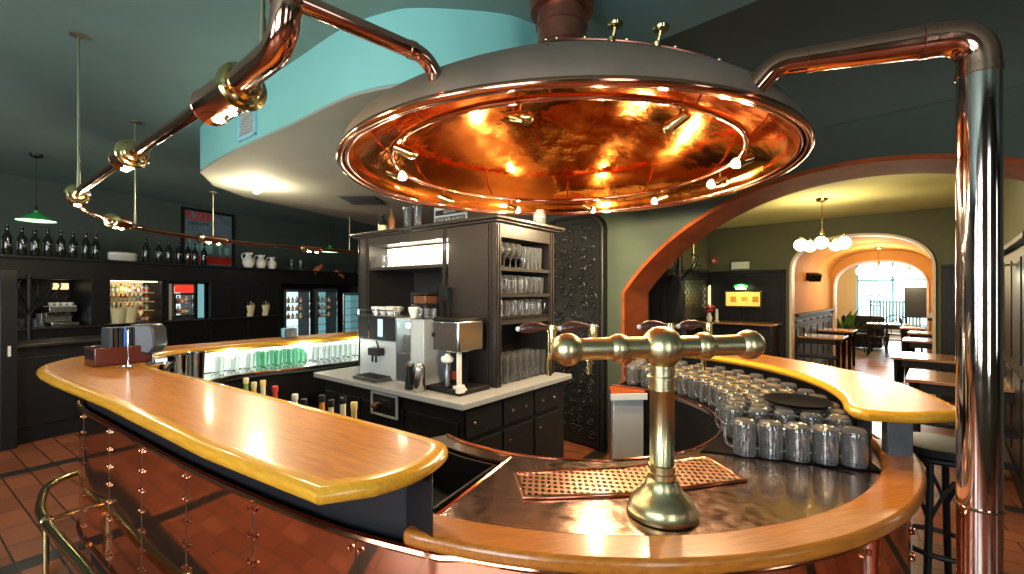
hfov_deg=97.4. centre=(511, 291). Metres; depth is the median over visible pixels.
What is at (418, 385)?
jug
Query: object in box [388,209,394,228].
bottle
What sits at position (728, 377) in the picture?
beer mug
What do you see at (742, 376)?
beer mug
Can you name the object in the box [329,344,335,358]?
glass
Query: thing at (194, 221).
framed poster
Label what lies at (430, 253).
tumbler
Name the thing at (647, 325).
tap
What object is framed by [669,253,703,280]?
chandelier
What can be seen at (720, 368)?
beer mug
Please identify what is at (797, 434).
beer mug
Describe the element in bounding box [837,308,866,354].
potted plant
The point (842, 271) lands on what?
trim
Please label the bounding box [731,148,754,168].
spotlight
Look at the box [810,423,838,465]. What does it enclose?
beer mug
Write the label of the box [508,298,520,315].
beer mug
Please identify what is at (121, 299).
liquor bottle
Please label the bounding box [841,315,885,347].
dining table
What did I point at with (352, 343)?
glass
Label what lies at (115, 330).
menu
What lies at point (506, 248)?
stemmed glass
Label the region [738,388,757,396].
beer mug
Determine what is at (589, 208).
spotlight
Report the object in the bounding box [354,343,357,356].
glass
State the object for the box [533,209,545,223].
glass
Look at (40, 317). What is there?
glass
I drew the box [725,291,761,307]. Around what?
framed picture
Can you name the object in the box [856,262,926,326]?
window
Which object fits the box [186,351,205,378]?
steel pot
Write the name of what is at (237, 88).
pipe
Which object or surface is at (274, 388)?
bottle
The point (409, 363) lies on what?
milk jug
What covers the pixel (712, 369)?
beer mug
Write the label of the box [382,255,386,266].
tumbler
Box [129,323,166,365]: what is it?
cash register
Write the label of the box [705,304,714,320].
candle holder
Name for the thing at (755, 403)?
beer mug
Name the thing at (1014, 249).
trim
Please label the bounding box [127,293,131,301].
liquor bottle
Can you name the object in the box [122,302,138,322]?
cup
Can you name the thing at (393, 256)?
tumbler
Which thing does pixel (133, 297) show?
liquor bottle
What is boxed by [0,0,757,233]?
ceiling
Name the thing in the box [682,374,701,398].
beer mug
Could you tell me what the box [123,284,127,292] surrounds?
liquor bottle
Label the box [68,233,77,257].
wine bottle
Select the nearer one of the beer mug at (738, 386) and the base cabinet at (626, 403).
the beer mug at (738, 386)
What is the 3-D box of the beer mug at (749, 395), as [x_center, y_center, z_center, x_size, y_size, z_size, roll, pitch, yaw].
[1.107,0.529,2.067,0.079,0.128,0.104,0,0,-44]
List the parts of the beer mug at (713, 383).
handle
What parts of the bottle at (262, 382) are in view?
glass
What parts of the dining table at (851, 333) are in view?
leg, leg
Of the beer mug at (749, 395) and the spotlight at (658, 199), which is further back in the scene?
the spotlight at (658, 199)
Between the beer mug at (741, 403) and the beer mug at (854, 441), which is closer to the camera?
the beer mug at (854, 441)
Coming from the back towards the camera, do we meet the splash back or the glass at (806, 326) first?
the glass at (806, 326)
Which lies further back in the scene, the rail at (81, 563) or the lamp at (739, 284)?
the lamp at (739, 284)
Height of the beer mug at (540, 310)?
0.115 m
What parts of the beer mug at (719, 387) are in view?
handle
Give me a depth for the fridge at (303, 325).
9.94 m
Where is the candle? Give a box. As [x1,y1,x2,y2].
[715,309,718,321]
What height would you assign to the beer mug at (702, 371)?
0.128 m
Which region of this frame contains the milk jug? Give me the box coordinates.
[405,361,414,389]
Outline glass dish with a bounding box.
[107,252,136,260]
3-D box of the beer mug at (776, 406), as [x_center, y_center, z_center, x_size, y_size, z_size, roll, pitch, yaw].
[1.103,0.529,1.848,0.113,0.128,0.078,0,0,28]
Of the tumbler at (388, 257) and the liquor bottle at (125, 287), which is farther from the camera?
the liquor bottle at (125, 287)
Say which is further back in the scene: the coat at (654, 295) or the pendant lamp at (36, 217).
the coat at (654, 295)
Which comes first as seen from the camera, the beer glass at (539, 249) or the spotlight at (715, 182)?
the spotlight at (715, 182)
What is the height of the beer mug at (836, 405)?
0.128 m
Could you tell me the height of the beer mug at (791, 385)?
0.128 m
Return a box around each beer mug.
[501,275,506,292]
[501,299,506,316]
[502,275,513,292]
[502,299,513,315]
[508,275,520,292]
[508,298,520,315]
[515,298,526,314]
[516,276,526,292]
[522,298,533,314]
[528,298,539,313]
[535,298,544,313]
[622,363,638,384]
[627,362,642,382]
[630,360,645,364]
[635,365,648,386]
[675,369,677,391]
[675,371,690,395]
[676,367,686,371]
[679,360,687,365]
[681,366,693,371]
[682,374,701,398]
[688,370,700,374]
[689,364,699,369]
[692,377,713,402]
[698,369,709,373]
[701,373,714,377]
[701,380,722,406]
[706,367,717,373]
[709,384,731,407]
[712,372,725,376]
[712,376,726,383]
[714,366,725,371]
[714,387,737,411]
[715,403,744,437]
[718,392,743,412]
[718,400,746,423]
[720,396,746,416]
[722,370,734,375]
[723,417,756,456]
[724,380,738,386]
[725,375,739,380]
[731,369,744,375]
[732,383,748,390]
[737,374,751,379]
[738,379,753,386]
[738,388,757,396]
[743,406,769,441]
[744,393,762,416]
[746,397,768,406]
[746,402,770,418]
[749,373,763,380]
[749,383,765,391]
[753,378,767,384]
[756,419,782,459]
[758,388,776,394]
[765,383,781,391]
[766,377,781,383]
[769,408,795,444]
[770,405,796,420]
[777,388,795,393]
[780,382,796,391]
[782,421,810,462]
[795,411,823,448]
[796,388,814,394]
[796,409,821,415]
[809,394,827,399]
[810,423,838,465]
[820,401,840,422]
[822,408,847,423]
[823,413,851,450]
[838,425,868,468]
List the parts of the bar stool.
leg, seat, leg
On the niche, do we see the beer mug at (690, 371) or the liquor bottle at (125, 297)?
the liquor bottle at (125, 297)
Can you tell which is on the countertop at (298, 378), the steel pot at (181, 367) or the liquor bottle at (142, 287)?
the steel pot at (181, 367)
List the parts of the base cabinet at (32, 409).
post, slot plate, panel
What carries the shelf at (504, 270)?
attached to the shelving unit at (473, 271)
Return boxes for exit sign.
[731,262,748,269]
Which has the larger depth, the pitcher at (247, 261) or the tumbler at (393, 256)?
the pitcher at (247, 261)
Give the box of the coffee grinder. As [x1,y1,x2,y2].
[411,292,438,317]
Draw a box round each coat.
[648,269,669,321]
[660,275,686,335]
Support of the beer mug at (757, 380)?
on the rubber mat
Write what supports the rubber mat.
on the countertop at (786, 513)
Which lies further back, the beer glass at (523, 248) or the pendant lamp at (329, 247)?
the pendant lamp at (329, 247)
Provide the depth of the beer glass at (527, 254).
3.16 m
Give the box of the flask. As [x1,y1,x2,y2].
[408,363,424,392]
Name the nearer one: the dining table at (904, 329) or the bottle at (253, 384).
the bottle at (253, 384)
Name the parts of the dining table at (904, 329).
leg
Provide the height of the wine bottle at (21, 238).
0.362 m
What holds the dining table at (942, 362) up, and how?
on the floor
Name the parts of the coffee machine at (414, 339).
glass door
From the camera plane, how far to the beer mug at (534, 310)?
3.20 m
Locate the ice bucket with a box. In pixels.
[149,361,175,372]
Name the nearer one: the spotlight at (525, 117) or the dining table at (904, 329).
the spotlight at (525, 117)
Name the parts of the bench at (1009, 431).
leg, seat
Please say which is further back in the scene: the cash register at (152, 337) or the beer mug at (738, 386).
the cash register at (152, 337)
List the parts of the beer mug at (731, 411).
handle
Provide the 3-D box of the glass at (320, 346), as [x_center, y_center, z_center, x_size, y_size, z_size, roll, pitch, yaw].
[-1.690,0.538,3.997,0.065,0.128,0.065,0,0,0]
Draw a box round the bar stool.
[912,432,954,573]
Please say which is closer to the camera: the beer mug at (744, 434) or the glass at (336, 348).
the beer mug at (744, 434)
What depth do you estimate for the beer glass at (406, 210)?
3.53 m
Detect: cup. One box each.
[110,302,126,323]
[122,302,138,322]
[247,301,254,315]
[262,301,269,315]
[371,306,381,313]
[378,307,386,314]
[385,307,398,314]
[393,306,403,313]
[408,307,419,317]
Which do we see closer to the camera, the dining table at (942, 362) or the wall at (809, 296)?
the dining table at (942, 362)
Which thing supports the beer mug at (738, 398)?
on the rubber mat
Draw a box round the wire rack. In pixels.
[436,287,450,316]
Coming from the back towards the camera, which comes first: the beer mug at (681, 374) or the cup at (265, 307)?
the cup at (265, 307)
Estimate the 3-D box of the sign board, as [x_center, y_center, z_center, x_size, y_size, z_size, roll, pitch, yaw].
[-0.530,-0.616,3.863,0.400,0.280,0.018,0,0,38]
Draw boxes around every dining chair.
[844,314,866,352]
[865,317,888,357]
[885,314,906,350]
[899,316,922,352]
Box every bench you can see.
[795,353,836,366]
[913,422,1018,471]
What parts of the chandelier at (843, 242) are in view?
glass globe, glass globe, glass globe, stem, glass globe, arm, glass globe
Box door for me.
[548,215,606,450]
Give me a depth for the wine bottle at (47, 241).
5.94 m
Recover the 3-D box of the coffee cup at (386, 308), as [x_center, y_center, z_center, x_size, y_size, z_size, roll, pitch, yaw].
[-0.850,0.133,3.166,0.079,0.055,0.079,0,0,22]
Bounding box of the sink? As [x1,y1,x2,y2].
[433,451,496,513]
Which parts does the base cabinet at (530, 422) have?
door, door, door, drawer, door, drawer, door, drawer, door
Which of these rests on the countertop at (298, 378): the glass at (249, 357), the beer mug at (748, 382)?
the glass at (249, 357)
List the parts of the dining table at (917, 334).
leg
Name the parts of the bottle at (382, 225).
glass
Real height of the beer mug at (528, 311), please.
0.115 m
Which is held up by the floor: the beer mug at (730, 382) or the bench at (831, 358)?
the bench at (831, 358)
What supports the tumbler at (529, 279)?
on the shelving unit at (473, 271)
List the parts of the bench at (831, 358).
seat, leg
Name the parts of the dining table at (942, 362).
leg, leg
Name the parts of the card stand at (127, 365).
stem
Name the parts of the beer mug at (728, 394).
handle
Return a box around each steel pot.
[166,354,188,375]
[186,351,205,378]
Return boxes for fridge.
[171,283,194,319]
[282,288,310,335]
[311,288,337,334]
[338,292,357,331]
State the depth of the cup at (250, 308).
8.55 m
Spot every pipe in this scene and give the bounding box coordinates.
[63,0,357,253]
[303,0,441,81]
[751,20,1006,573]
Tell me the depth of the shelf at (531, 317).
3.07 m
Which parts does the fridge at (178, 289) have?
header panel, door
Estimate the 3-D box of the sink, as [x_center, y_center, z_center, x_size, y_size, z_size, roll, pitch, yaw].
[-0.326,0.698,1.577,0.551,0.165,0.393,0,0,41]
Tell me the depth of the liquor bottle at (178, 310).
7.58 m
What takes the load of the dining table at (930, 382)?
on the floor
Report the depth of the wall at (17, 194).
7.60 m
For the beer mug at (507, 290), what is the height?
0.122 m
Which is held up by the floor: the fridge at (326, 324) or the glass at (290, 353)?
the fridge at (326, 324)
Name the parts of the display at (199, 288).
panel glass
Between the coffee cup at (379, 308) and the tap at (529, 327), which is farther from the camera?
the coffee cup at (379, 308)
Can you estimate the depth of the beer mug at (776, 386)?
2.26 m
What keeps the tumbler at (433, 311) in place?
on the coffee machine at (414, 339)
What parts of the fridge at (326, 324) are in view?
handle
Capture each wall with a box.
[0,173,358,291]
[468,85,1023,450]
[669,235,706,270]
[707,207,954,398]
[795,237,930,313]
[831,250,931,353]
[837,262,899,335]
[1004,178,1023,244]
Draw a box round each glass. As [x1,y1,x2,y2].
[36,313,44,326]
[211,355,220,372]
[215,356,224,373]
[226,353,233,370]
[230,354,239,371]
[241,352,250,369]
[245,353,254,370]
[255,351,263,367]
[259,351,268,368]
[269,350,274,365]
[273,350,281,366]
[282,348,289,364]
[286,349,294,364]
[290,259,293,269]
[294,347,302,362]
[299,260,302,269]
[299,348,306,363]
[306,346,313,361]
[311,347,318,361]
[318,345,325,359]
[322,346,329,360]
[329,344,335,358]
[333,344,340,359]
[339,343,346,357]
[344,343,350,357]
[350,342,356,355]
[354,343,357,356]
[403,207,411,226]
[413,206,421,224]
[501,242,509,266]
[501,355,508,383]
[506,354,515,381]
[507,243,515,267]
[512,353,521,380]
[513,244,520,267]
[519,246,525,267]
[519,352,527,378]
[525,247,529,268]
[525,351,533,376]
[529,247,533,268]
[531,350,539,375]
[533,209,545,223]
[533,248,537,268]
[536,349,545,374]
[537,248,541,269]
[804,324,808,334]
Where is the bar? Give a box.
[0,254,357,345]
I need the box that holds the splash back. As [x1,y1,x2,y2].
[155,342,357,372]
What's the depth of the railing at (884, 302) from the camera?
15.32 m
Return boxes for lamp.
[14,153,57,222]
[52,283,68,289]
[251,183,261,193]
[322,242,337,252]
[733,283,748,288]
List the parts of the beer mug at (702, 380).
handle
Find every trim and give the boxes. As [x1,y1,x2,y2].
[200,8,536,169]
[622,154,1023,378]
[668,268,709,335]
[708,269,785,357]
[789,233,935,395]
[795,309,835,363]
[833,260,928,355]
[941,264,954,401]
[1004,231,1023,509]
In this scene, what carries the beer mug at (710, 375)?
on the rubber mat
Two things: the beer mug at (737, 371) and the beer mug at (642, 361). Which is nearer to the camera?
the beer mug at (737, 371)
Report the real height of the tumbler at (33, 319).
0.116 m
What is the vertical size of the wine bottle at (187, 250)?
0.372 m
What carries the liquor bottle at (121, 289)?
on the niche
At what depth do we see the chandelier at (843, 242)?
5.66 m
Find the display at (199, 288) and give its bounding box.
[195,283,204,318]
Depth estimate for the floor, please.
3.28 m
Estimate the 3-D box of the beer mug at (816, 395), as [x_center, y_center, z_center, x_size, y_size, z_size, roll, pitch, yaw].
[1.377,0.529,2.045,0.079,0.128,0.104,0,0,-44]
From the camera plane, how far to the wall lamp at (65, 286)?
6.37 m
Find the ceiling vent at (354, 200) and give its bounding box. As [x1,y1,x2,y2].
[337,196,387,204]
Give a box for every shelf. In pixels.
[369,263,447,271]
[501,267,548,273]
[501,293,548,296]
[501,314,548,320]
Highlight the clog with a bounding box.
[312,264,322,273]
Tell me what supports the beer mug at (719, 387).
on the rubber mat
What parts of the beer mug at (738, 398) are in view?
handle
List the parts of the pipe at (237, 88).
hanger rod, hanger rod, hanger rod, bulb, bulb, hanger rod, hanger rod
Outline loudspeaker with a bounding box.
[807,272,821,281]
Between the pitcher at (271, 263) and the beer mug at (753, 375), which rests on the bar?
the pitcher at (271, 263)
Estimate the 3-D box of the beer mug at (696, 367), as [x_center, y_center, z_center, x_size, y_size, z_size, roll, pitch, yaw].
[1.150,0.529,2.881,0.113,0.128,0.078,0,0,32]
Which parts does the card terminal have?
tap knob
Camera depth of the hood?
2.34 m
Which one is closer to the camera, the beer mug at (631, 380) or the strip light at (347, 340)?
the beer mug at (631, 380)
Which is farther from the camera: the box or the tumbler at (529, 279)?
the tumbler at (529, 279)
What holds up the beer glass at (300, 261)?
on the bar
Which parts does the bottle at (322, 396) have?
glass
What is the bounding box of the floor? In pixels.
[0,336,1023,573]
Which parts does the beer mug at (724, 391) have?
handle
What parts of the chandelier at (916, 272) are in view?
glass globe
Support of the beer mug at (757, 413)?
on the rubber mat
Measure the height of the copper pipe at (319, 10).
0.127 m
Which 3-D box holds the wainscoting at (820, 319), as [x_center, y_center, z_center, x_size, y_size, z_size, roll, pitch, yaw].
[6.120,0.950,9.018,0.090,1.140,3.600,0,0,44]
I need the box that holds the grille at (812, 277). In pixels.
[810,275,821,280]
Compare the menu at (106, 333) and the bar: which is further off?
the bar
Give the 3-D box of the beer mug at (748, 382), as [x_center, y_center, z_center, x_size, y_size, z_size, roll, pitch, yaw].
[1.225,0.529,2.391,0.113,0.128,0.078,0,0,28]
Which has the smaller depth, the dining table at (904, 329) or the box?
the box
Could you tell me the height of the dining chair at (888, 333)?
0.944 m
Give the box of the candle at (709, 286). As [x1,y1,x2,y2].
[707,285,710,306]
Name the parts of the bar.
moulding, moulding, moulding, moulding, moulding, moulding, moulding, moulding, moulding, moulding, moulding, moulding, moulding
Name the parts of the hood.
hatch knob, hatch knob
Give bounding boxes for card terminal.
[371,390,399,419]
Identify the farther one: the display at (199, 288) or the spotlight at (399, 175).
the display at (199, 288)
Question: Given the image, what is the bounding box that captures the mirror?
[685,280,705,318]
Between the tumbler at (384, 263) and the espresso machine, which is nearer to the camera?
the tumbler at (384, 263)
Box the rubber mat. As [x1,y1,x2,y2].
[620,381,880,471]
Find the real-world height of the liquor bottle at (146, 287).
0.133 m
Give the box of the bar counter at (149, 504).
[75,357,915,573]
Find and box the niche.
[110,280,156,315]
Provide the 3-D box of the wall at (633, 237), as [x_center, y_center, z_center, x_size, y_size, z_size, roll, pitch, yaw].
[2.590,-0.045,3.010,9.100,3.130,0.440,0,0,44]
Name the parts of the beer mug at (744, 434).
handle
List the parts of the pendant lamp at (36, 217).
lamp shade, cord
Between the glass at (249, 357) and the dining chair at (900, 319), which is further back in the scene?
the dining chair at (900, 319)
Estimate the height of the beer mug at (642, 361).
0.128 m
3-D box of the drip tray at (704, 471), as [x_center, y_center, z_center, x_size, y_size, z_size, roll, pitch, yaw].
[0.375,0.597,1.442,0.731,0.010,0.236,0,0,-11]
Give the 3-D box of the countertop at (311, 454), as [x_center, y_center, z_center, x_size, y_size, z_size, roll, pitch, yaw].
[-1.644,0.424,2.649,1.986,0.045,4.037,0,0,-17]
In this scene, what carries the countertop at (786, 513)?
on the bar counter at (149, 504)
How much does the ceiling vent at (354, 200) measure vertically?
0.025 m
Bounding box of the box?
[84,345,151,366]
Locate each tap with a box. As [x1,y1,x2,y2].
[516,322,557,375]
[558,321,597,373]
[637,320,674,330]
[676,320,712,369]
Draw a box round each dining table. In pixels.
[798,334,847,368]
[819,328,857,368]
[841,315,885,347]
[867,322,910,351]
[891,351,954,382]
[899,326,926,351]
[902,337,931,382]
[905,369,1013,431]
[907,330,931,368]
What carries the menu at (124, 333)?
in the box
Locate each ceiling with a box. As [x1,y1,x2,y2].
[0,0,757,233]
[200,0,1023,228]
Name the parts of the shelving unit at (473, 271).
niche panel, cornice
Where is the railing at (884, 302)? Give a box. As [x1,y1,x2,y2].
[872,300,920,326]
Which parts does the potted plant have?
pot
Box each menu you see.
[101,327,112,347]
[106,327,117,346]
[112,327,121,346]
[118,327,126,346]
[122,326,131,345]
[125,326,134,345]
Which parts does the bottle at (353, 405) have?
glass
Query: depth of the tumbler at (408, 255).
3.44 m
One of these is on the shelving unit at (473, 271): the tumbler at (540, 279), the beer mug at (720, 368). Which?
the tumbler at (540, 279)
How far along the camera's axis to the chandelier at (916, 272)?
12.02 m
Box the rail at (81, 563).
[34,469,99,573]
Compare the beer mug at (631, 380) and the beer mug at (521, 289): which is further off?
the beer mug at (521, 289)
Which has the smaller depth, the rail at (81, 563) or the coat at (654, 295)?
the rail at (81, 563)
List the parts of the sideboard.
door, door, door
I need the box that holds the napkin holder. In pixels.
[280,328,296,338]
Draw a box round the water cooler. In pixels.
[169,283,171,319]
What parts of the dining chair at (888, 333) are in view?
seat, frame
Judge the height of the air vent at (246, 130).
0.270 m
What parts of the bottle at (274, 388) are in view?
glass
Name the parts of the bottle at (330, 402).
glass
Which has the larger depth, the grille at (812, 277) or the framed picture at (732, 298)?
the grille at (812, 277)
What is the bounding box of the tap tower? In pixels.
[516,320,765,529]
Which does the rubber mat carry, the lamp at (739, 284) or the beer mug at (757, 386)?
the beer mug at (757, 386)
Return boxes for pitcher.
[241,252,254,266]
[254,255,265,267]
[266,257,276,268]
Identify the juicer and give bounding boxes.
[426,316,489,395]
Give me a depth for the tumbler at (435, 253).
3.25 m
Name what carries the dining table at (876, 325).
on the floor
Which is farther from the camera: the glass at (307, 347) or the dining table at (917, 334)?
the dining table at (917, 334)
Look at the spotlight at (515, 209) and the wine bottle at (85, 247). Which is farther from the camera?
the wine bottle at (85, 247)
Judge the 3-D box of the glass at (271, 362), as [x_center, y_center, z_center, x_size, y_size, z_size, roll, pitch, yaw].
[-1.950,0.538,3.677,0.065,0.128,0.065,0,0,0]
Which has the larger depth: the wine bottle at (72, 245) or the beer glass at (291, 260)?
the beer glass at (291, 260)
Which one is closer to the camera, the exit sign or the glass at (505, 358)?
the glass at (505, 358)
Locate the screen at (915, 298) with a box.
[904,287,926,322]
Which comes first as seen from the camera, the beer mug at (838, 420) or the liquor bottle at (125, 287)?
the beer mug at (838, 420)
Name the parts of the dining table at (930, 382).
leg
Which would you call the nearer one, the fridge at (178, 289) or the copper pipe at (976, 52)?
the copper pipe at (976, 52)
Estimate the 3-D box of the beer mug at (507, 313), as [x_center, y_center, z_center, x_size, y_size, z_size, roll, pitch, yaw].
[-0.039,0.101,2.985,0.093,0.115,0.071,0,0,17]
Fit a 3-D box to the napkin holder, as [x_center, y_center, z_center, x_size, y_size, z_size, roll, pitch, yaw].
[-1.960,0.360,3.950,0.096,0.084,0.120,0,0,38]
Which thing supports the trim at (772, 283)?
attached to the wall at (766, 246)
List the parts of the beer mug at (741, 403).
handle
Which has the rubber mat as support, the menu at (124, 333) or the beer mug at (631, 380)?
the beer mug at (631, 380)
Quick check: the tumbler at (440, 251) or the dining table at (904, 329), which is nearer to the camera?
the tumbler at (440, 251)
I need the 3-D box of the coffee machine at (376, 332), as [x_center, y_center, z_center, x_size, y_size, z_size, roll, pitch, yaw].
[-0.899,0.362,3.202,0.460,0.478,0.380,0,0,38]
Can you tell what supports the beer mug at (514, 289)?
on the shelving unit at (473, 271)
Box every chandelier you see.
[794,197,851,251]
[856,247,903,275]
[893,266,922,275]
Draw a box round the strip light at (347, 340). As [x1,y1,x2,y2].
[210,339,357,352]
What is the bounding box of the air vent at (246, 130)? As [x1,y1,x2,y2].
[238,111,256,141]
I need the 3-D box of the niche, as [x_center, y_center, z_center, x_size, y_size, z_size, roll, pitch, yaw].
[-5.996,0.140,6.980,0.410,0.620,0.680,0,0,23]
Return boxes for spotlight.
[386,160,405,180]
[393,132,417,158]
[438,186,453,203]
[506,197,519,212]
[509,94,533,125]
[581,197,594,212]
[652,186,667,203]
[663,98,690,133]
[707,167,727,187]
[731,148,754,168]
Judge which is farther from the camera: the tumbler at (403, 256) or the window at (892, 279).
the window at (892, 279)
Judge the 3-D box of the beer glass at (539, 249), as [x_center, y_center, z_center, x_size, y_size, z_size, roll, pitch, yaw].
[0.193,-0.239,3.295,0.055,0.156,0.055,0,0,0]
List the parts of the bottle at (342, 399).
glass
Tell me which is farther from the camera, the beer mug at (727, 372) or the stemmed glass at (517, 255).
the stemmed glass at (517, 255)
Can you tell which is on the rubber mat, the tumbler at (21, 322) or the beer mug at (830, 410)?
the beer mug at (830, 410)
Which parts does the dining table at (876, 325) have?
leg, leg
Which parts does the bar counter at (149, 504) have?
post, panel, counter post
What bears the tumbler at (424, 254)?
on the shelving unit at (473, 271)
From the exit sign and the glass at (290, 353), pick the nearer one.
the glass at (290, 353)
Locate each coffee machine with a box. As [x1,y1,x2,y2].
[353,309,409,382]
[396,317,450,387]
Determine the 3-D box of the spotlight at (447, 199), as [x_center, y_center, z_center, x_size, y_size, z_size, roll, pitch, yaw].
[-0.413,-0.601,2.808,0.100,0.107,0.052,0,0,0]
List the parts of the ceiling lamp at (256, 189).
globe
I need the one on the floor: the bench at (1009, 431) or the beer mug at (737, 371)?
the bench at (1009, 431)
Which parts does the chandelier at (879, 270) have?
glass globe, glass globe, stem, glass globe, glass globe, glass globe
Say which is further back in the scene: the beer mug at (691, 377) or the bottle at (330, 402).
the beer mug at (691, 377)
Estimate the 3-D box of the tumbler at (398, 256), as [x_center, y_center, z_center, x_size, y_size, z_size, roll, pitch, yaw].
[-0.881,-0.247,3.544,0.064,0.100,0.064,0,0,0]
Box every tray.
[43,305,75,306]
[356,313,409,317]
[514,456,747,499]
[762,393,833,409]
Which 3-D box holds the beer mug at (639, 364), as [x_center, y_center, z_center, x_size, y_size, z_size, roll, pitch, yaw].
[0.823,0.529,2.993,0.079,0.128,0.104,0,0,-20]
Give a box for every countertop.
[18,335,100,347]
[36,331,447,504]
[204,356,359,408]
[314,366,571,410]
[403,377,926,573]
[684,355,954,423]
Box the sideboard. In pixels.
[698,320,781,356]
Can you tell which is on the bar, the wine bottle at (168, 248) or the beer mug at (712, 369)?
the wine bottle at (168, 248)
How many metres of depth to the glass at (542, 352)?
3.28 m
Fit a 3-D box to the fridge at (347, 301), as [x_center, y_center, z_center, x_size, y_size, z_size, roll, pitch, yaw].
[-4.110,0.760,11.226,0.450,1.520,0.670,0,0,23]
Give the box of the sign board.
[434,208,467,222]
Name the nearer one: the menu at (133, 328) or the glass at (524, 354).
the menu at (133, 328)
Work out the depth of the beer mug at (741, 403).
1.91 m
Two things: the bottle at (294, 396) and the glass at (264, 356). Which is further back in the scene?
the glass at (264, 356)
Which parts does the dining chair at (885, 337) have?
frame, seat, leg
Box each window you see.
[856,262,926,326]
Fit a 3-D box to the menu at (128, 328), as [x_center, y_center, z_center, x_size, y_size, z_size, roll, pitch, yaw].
[-2.214,0.296,2.579,0.140,0.190,0.014,0,0,34]
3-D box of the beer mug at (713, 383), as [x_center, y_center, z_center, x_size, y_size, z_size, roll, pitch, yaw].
[1.049,0.529,2.356,0.113,0.128,0.078,0,0,20]
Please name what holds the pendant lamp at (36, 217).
hanging from the ceiling at (143, 61)
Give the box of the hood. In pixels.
[336,0,815,215]
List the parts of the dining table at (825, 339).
leg, leg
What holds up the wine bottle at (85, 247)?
on the bar
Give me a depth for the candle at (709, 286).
8.38 m
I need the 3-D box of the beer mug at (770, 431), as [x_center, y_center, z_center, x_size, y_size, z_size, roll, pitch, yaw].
[0.927,0.529,1.636,0.104,0.128,0.079,0,0,45]
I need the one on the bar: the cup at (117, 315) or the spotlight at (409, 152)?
the cup at (117, 315)
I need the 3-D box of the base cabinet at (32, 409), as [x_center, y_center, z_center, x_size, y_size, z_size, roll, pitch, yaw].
[-5.227,0.650,4.189,0.626,1.740,3.100,0,0,23]
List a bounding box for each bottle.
[1,225,11,253]
[17,227,26,254]
[30,229,39,255]
[43,229,52,256]
[56,231,65,256]
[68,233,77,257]
[81,232,89,258]
[92,234,99,258]
[110,284,113,292]
[114,284,118,292]
[114,293,118,301]
[119,284,123,292]
[119,294,123,301]
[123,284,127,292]
[123,294,127,301]
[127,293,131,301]
[132,284,136,292]
[132,293,135,301]
[136,293,140,300]
[140,284,144,292]
[142,238,149,261]
[145,284,148,292]
[155,240,162,262]
[166,240,171,262]
[175,242,181,263]
[176,296,180,303]
[176,306,180,313]
[185,242,190,263]
[192,244,197,264]
[201,244,206,264]
[243,378,248,389]
[251,382,256,392]
[260,380,265,394]
[272,385,277,397]
[292,393,297,402]
[301,398,306,405]
[318,394,324,409]
[327,399,334,412]
[339,395,346,415]
[350,401,357,418]
[378,214,386,230]
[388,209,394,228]
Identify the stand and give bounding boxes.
[18,274,67,339]
[118,330,134,368]
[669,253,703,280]
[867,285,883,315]
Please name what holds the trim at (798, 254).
attached to the wall at (766, 246)
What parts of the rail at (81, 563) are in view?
post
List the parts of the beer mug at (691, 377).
handle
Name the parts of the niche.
light rail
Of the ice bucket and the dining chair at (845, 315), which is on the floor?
the dining chair at (845, 315)
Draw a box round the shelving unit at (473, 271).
[348,214,564,387]
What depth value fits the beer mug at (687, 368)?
2.79 m
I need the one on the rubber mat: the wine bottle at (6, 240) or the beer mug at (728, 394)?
the beer mug at (728, 394)
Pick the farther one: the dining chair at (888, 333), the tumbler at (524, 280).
the dining chair at (888, 333)
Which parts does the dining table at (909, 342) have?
leg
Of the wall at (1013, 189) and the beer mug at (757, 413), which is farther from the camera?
the wall at (1013, 189)
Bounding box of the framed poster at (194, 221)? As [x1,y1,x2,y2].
[181,206,234,266]
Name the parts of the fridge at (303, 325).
handle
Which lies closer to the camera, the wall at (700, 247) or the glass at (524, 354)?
the glass at (524, 354)
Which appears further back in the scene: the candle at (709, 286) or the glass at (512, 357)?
the candle at (709, 286)
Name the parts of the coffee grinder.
chrome post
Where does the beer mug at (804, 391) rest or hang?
on the rubber mat
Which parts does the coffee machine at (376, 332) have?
spout, cup rail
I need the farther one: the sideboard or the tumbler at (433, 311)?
the sideboard
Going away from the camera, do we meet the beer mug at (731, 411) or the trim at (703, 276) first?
the beer mug at (731, 411)
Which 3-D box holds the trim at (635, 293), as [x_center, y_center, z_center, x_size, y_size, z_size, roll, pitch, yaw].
[2.121,0.323,3.459,2.600,2.395,0.470,0,0,44]
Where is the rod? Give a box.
[692,245,694,267]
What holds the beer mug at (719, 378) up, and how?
on the rubber mat
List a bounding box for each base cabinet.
[0,269,100,451]
[325,380,563,457]
[609,386,646,458]
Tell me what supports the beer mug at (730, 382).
on the rubber mat
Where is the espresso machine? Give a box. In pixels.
[42,305,79,325]
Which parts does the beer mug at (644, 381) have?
handle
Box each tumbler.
[18,319,24,327]
[32,318,35,326]
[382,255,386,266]
[386,255,391,266]
[391,254,395,266]
[396,254,400,265]
[401,254,406,265]
[406,253,411,265]
[411,253,416,264]
[417,252,422,264]
[417,308,423,317]
[422,252,427,264]
[424,308,429,318]
[428,251,433,263]
[431,309,436,317]
[433,251,439,263]
[439,250,441,263]
[523,277,526,292]
[527,277,532,292]
[532,277,537,292]
[538,277,543,292]

